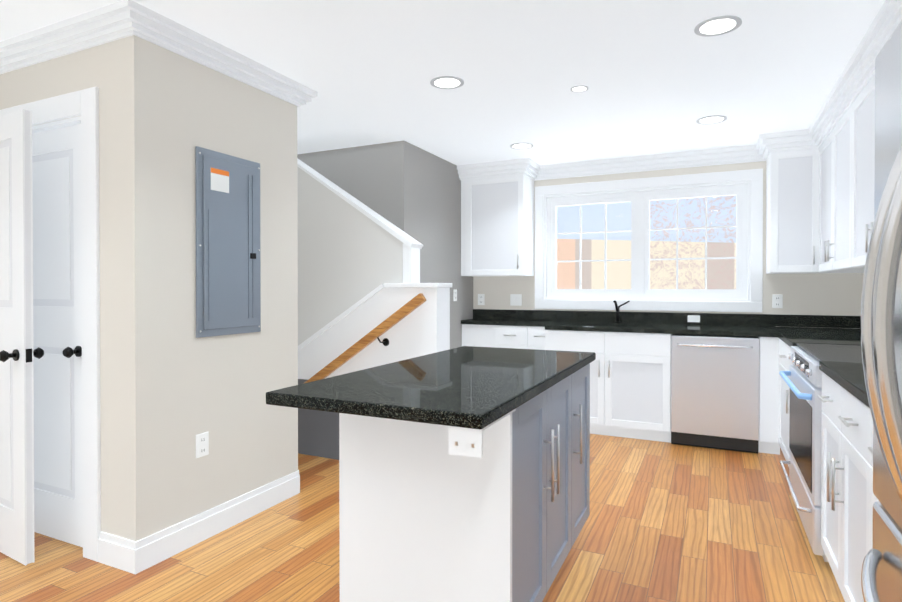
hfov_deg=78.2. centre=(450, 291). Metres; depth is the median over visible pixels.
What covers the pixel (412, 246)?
trim
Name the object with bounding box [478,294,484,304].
electrical outlet
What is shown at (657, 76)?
ceiling
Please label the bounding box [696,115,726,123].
recessed light
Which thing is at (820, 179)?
upper cabinet
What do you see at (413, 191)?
wall
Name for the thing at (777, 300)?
electrical outlet
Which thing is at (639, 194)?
kitchen window
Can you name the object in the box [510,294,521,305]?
light switch
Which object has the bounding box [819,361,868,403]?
countertop
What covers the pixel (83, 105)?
door frame
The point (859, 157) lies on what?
upper cabinet
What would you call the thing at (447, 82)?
recessed light
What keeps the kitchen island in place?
on the floor
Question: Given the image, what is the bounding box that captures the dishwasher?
[671,334,758,453]
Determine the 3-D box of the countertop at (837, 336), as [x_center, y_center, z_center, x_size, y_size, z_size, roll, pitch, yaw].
[2.630,0.315,3.826,0.638,0.039,1.513,0,0,25]
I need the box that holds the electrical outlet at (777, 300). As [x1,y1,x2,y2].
[772,294,782,307]
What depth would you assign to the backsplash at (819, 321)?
4.94 m
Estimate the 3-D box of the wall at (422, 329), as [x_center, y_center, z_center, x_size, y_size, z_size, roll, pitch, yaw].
[-1.130,0.590,4.266,2.384,1.245,0.204,0,0,25]
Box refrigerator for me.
[860,20,901,601]
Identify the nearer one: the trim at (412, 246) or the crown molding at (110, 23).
the crown molding at (110, 23)
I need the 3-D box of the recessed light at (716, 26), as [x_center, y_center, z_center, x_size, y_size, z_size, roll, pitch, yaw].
[1.218,-1.212,2.536,0.198,0.004,0.198,0,0,25]
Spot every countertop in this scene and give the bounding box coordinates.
[266,346,595,429]
[469,317,783,336]
[778,328,860,346]
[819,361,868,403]
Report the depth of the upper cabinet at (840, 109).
3.58 m
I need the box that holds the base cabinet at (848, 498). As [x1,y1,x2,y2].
[817,368,860,601]
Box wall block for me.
[0,35,297,540]
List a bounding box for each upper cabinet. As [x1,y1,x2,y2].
[457,158,539,276]
[764,128,811,273]
[812,104,847,272]
[832,84,847,271]
[844,0,901,271]
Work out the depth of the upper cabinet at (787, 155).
4.31 m
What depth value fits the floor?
2.62 m
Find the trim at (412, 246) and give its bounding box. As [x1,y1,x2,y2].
[297,158,451,350]
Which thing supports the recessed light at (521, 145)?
in the ceiling
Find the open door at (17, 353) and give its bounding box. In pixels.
[0,109,43,565]
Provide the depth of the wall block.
2.61 m
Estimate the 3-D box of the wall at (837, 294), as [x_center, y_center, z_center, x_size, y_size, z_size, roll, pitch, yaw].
[1.810,-0.014,5.174,3.640,2.440,0.180,0,0,25]
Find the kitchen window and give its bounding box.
[535,168,762,311]
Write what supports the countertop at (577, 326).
on the base cabinet at (472, 335)
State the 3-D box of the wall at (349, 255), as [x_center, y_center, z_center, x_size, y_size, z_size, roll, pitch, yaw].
[-1.580,-0.009,4.521,2.910,2.440,0.120,0,0,25]
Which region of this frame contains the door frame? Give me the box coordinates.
[0,87,100,561]
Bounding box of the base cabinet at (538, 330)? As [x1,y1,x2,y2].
[533,325,552,349]
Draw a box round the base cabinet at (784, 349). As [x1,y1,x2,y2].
[778,336,792,466]
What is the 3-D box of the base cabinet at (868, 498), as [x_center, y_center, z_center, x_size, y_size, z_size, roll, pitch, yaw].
[1.482,0.793,1.390,0.628,0.879,0.463,0,0,25]
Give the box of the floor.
[0,434,844,601]
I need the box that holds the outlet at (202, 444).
[196,432,208,457]
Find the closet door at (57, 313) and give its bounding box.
[32,124,82,546]
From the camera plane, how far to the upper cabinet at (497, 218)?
5.36 m
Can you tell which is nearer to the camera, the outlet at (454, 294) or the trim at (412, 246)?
the trim at (412, 246)
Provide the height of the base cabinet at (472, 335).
0.879 m
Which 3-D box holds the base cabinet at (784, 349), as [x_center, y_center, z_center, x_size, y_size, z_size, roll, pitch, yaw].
[2.497,0.777,3.537,0.628,0.879,0.871,0,0,25]
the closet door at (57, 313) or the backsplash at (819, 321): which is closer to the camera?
the closet door at (57, 313)
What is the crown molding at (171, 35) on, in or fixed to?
attached to the ceiling
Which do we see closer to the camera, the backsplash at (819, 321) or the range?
the range
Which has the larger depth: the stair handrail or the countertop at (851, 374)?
the stair handrail
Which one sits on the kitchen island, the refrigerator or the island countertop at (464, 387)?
the island countertop at (464, 387)
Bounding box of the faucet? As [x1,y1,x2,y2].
[613,300,629,322]
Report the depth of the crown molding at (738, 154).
5.01 m
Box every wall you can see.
[297,141,412,287]
[297,166,403,345]
[298,287,449,459]
[413,145,472,348]
[473,161,861,328]
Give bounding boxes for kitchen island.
[339,358,595,601]
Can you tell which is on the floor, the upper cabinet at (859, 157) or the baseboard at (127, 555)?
the baseboard at (127, 555)
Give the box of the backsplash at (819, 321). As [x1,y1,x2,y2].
[473,309,858,328]
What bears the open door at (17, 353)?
in the wall
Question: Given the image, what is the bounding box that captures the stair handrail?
[303,293,425,383]
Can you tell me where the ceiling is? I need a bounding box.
[0,0,884,164]
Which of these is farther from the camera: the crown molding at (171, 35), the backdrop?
the backdrop
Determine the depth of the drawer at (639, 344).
4.56 m
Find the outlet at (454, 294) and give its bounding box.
[453,289,456,300]
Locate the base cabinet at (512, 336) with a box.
[501,325,532,348]
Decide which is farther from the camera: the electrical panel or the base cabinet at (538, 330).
the base cabinet at (538, 330)
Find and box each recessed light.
[430,76,463,88]
[510,143,532,148]
[570,85,587,91]
[694,15,741,36]
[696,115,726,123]
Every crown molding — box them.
[0,0,155,73]
[137,12,317,106]
[534,145,764,180]
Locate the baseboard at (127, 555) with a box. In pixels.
[126,470,299,573]
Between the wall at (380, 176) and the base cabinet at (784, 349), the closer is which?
the base cabinet at (784, 349)
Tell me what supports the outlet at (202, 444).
attached to the wall block
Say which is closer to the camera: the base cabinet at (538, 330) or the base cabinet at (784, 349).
the base cabinet at (784, 349)
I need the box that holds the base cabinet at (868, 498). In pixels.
[857,400,878,601]
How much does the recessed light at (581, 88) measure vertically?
0.004 m
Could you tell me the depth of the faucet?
5.09 m
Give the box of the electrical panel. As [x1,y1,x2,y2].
[195,146,260,337]
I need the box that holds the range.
[779,343,861,561]
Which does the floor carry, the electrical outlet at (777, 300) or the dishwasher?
the dishwasher
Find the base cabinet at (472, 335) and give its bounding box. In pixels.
[461,321,500,347]
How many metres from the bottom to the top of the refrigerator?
1.798 m
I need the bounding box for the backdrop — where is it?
[557,195,735,288]

